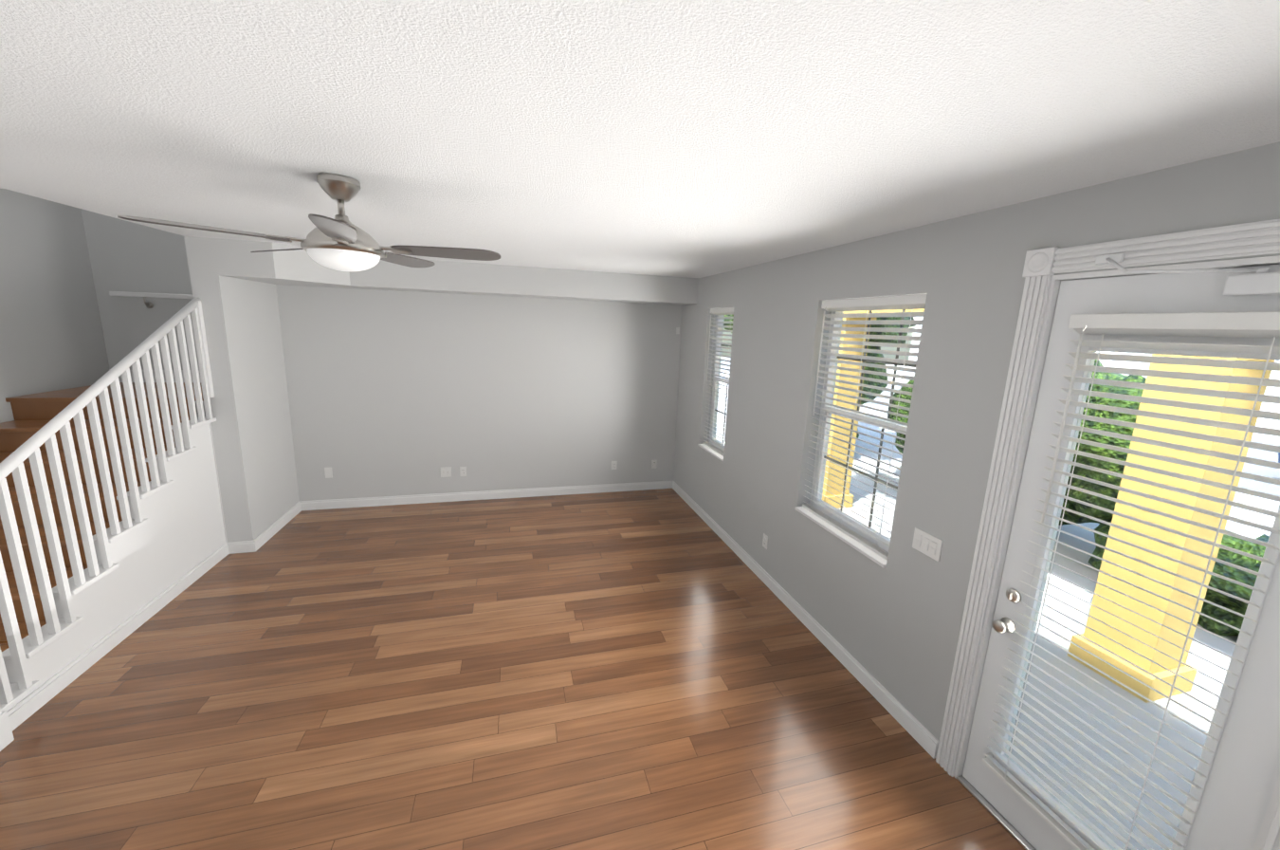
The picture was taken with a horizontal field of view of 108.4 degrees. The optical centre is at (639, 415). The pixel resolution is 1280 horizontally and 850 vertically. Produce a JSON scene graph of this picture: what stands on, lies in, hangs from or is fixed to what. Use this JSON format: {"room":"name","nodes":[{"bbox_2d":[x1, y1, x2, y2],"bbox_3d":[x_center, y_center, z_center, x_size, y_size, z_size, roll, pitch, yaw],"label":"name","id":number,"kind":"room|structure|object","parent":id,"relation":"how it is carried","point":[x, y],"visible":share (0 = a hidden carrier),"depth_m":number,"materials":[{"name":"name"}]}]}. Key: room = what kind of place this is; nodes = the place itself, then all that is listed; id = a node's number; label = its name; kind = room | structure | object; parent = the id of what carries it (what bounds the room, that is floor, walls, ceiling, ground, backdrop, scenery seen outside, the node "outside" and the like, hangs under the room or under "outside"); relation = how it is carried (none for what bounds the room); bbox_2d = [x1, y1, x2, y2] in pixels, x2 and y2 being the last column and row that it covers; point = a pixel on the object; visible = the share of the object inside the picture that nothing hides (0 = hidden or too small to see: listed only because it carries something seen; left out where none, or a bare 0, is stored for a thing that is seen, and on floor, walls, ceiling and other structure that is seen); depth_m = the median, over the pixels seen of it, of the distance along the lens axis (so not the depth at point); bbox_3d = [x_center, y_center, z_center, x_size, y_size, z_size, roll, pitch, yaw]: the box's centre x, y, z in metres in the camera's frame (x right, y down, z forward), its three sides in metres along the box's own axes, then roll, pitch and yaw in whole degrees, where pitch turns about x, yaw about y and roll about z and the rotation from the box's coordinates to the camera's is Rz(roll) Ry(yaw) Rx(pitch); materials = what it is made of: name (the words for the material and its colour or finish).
{"room":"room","nodes":[
{"label":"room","id":0,"kind":"room"},
{"bbox_2d":[0,188,109,422],"bbox_3d":[-4.112,-0.849,0.224,0.200,5.600,8.500,-1,11,-15],"label":"wall","id":1,"kind":"structure","parent":0,"point":[51,336],"depth_m":3.89,"materials":[{"name":"white paint"}]},
{"bbox_2d":[189,274,299,542],"bbox_3d":[-3.737,-0.043,4.466,0.195,2.450,0.980,-1,11,-15],"label":"wall","id":2,"kind":"structure","parent":0,"point":[251,429],"depth_m":4.21,"materials":[{"name":"white paint"}]},
{"bbox_2d":[250,500,303,551],"bbox_3d":[-3.671,1.112,4.688,0.016,0.105,0.956,-1,11,-15],"label":"baseboard","id":3,"kind":"structure","parent":2,"relation":"attached to","point":[269,532],"depth_m":4.61,"materials":[{"name":"white wood"}]},
{"bbox_2d":[80,208,682,500],"bbox_3d":[-2.314,-1.725,5.146,6.300,5.600,0.200,-1,11,-15],"label":"wall","id":4,"kind":"structure","parent":0,"point":[393,393],"depth_m":5.36,"materials":[{"name":"white paint"}]},
{"bbox_2d":[109,291,193,308],"bbox_3d":[-4.457,-1.196,4.506,1.113,0.313,0.083,-1,11,-15],"label":"wall handrail","id":5,"kind":"object","parent":4,"relation":"attached to","point":[149,304],"visible":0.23,"depth_m":4.42,"materials":[{"name":"white wood"}]},
{"bbox_2d":[324,467,332,477],"bbox_3d":[-3.501,0.644,5.184,0.075,0.120,0.006,-1,11,-15],"label":"electrical outlet","id":6,"kind":"object","parent":4,"relation":"attached to","point":[328,472],"visible":1,"depth_m":5.18,"materials":[{"name":"white plastic"}]},
{"bbox_2d":[439,466,451,476],"bbox_3d":[-2.321,0.678,5.513,0.118,0.120,0.018,-1,11,-15],"label":"outlet","id":7,"kind":"object","parent":4,"relation":"attached to","point":[446,471],"visible":1,"depth_m":5.52,"materials":[{"name":"white plastic"}]},
{"bbox_2d":[459,466,466,475],"bbox_3d":[-2.134,0.679,5.570,0.072,0.118,0.010,-1,11,-15],"label":"duplex electrical outlet","id":8,"kind":"object","parent":4,"relation":"attached to","point":[463,470],"visible":1,"depth_m":5.57,"materials":[{"name":"white plastic"}]},
{"bbox_2d":[303,480,671,510],"bbox_3d":[-1.677,0.982,5.755,4.430,0.105,0.016,-1,11,-15],"label":"baseboard","id":9,"kind":"structure","parent":4,"relation":"attached to","point":[626,486],"depth_m":5.66,"materials":[{"name":"white wood"}]},
{"bbox_2d":[611,460,617,469],"bbox_3d":[-0.341,0.657,6.063,0.072,0.118,0.010,-1,11,-15],"label":"duplex electrical outlet","id":10,"kind":"object","parent":4,"relation":"attached to","point":[613,465],"visible":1,"depth_m":6.06,"materials":[{"name":"white plastic"}]},
{"bbox_2d":[651,459,657,468],"bbox_3d":[0.189,0.655,6.210,0.072,0.118,0.010,-1,11,-15],"label":"duplex electrical outlet","id":11,"kind":"object","parent":4,"relation":"attached to","point":[653,464],"visible":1,"depth_m":6.21,"materials":[{"name":"white plastic"}]},
{"bbox_2d":[0,488,1025,849],"bbox_3d":[-1.275,1.912,1.569,6.300,0.120,8.900,-1,11,-15],"label":"floor","id":12,"kind":"structure","parent":0,"point":[662,668],"depth_m":2.59,"materials":[{"name":"brown wood"}]},
{"bbox_2d":[0,297,228,750],"bbox_3d":[-4.123,0.274,3.241,1.340,2.261,3.212,-1,11,-15],"label":"staircase","id":13,"kind":"structure","parent":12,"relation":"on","point":[113,532],"depth_m":3.06,"materials":[{"name":"white wood"}]},
{"bbox_2d":[0,0,1279,277],"bbox_3d":[-1.168,-0.984,1.015,6.300,0.300,8.900,-1,11,-15],"label":"ceiling","id":14,"kind":"structure","parent":0,"point":[694,138],"depth_m":1.28,"materials":[{"name":"white paint"}]},
{"bbox_2d":[117,172,500,271],"bbox_3d":[-1.263,-0.832,2.030,1.246,0.384,1.276,-1,11,-15],"label":"fan","id":15,"kind":"object","parent":14,"relation":"hanging from","point":[340,241],"visible":1,"depth_m":1.97,"materials":[{"name":"silver metal"}]},
{"bbox_2d":[183,236,698,305],"bbox_3d":[-1.552,-1.421,4.796,4.625,0.290,0.980,-1,11,-15],"label":"soffit beam","id":16,"kind":"structure","parent":14,"relation":"attached to","point":[238,259],"depth_m":4.68,"materials":[{"name":"white paint"}]},
{"bbox_2d":[673,141,1279,740],"bbox_3d":[1.723,0.316,2.080,0.200,3.040,8.900,-1,11,-15],"label":"wall","id":17,"kind":"structure","parent":0,"point":[893,627],"depth_m":2.54,"materials":[{"name":"paint"}]},
{"bbox_2d":[697,307,733,460],"bbox_3d":[0.893,-0.358,5.001,0.203,1.573,0.643,-1,11,-15],"label":"window","id":18,"kind":"structure","parent":17,"relation":"in","point":[714,446],"depth_m":5.13,"materials":[{"name":"white plastic"}]},
{"bbox_2d":[762,532,767,548],"bbox_3d":[1.091,1.099,4.029,0.010,0.118,0.072,-1,11,-15],"label":"duplex electrical outlet","id":19,"kind":"object","parent":17,"relation":"attached to","point":[764,540],"visible":1,"depth_m":4.02,"materials":[{"name":"white plastic"}]},
{"bbox_2d":[671,480,939,758],"bbox_3d":[1.002,1.348,4.356,0.016,0.105,4.130,-1,11,-15],"label":"baseboard","id":20,"kind":"structure","parent":17,"relation":"attached to","point":[922,734],"depth_m":3.17,"materials":[{"name":"white"}]},
{"bbox_2d":[795,293,926,567],"bbox_3d":[1.442,0.041,3.023,0.203,1.573,0.900,-1,11,-15],"label":"window","id":21,"kind":"structure","parent":17,"relation":"in","point":[868,541],"depth_m":3.00,"materials":[{"name":"white plastic"}]},
{"bbox_2d":[912,527,942,561],"bbox_3d":[1.518,0.682,2.446,0.012,0.118,0.168,-1,11,-15],"label":"switch plate","id":22,"kind":"object","parent":17,"relation":"attached to","point":[927,544],"visible":1,"depth_m":2.44,"materials":[{"name":"white plastic"}]},
{"bbox_2d":[935,219,1279,849],"bbox_3d":[1.833,0.653,1.695,0.262,2.530,1.071,-1,11,-15],"label":"door frame","id":23,"kind":"structure","parent":17,"relation":"attached to","point":[1042,266],"depth_m":1.96,"materials":[{"name":"white wood"}]},
{"bbox_2d":[962,253,1279,849],"bbox_3d":[1.688,0.674,1.659,0.249,2.458,0.839,-1,11,-15],"label":"door","id":24,"kind":"structure","parent":17,"relation":"in","point":[1233,312],"depth_m":1.60,"materials":[{"name":"white"}]},
{"label":"outside","id":25,"kind":"structure","parent":0,"visible":0},
{"bbox_2d":[715,356,1279,849],"bbox_3d":[19.832,0.752,11.693,39.800,0.088,60.000,-1,11,-15],"label":"ground","id":26,"kind":"structure","parent":25,"point":[1213,671],"depth_m":2.98,"materials":[{"name":"grey"}]},
{"bbox_2d":[723,314,1269,636],"bbox_3d":[4.621,-0.536,4.423,3.143,4.669,13.806,-1,11,-15],"label":"trees","id":27,"kind":"object","parent":26,"relation":"on","point":[1207,608],"depth_m":4.29,"materials":[{"name":"green plant"}]},
{"bbox_2d":[822,308,1274,702],"bbox_3d":[3.579,0.349,2.026,0.430,3.170,8.410,-1,11,-15],"label":"column","id":28,"kind":"structure","parent":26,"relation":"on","point":[1148,625],"depth_m":2.87,"materials":[{"name":"yellow"}]},
{"bbox_2d":[907,316,1279,412],"bbox_3d":[29.163,-1.415,3.275,6.200,8.020,60.000,-1,11,-15],"label":"building","id":29,"kind":"structure","parent":26,"relation":"on","point":[1268,406],"depth_m":19.99,"materials":[{"name":"white"}]}
]}

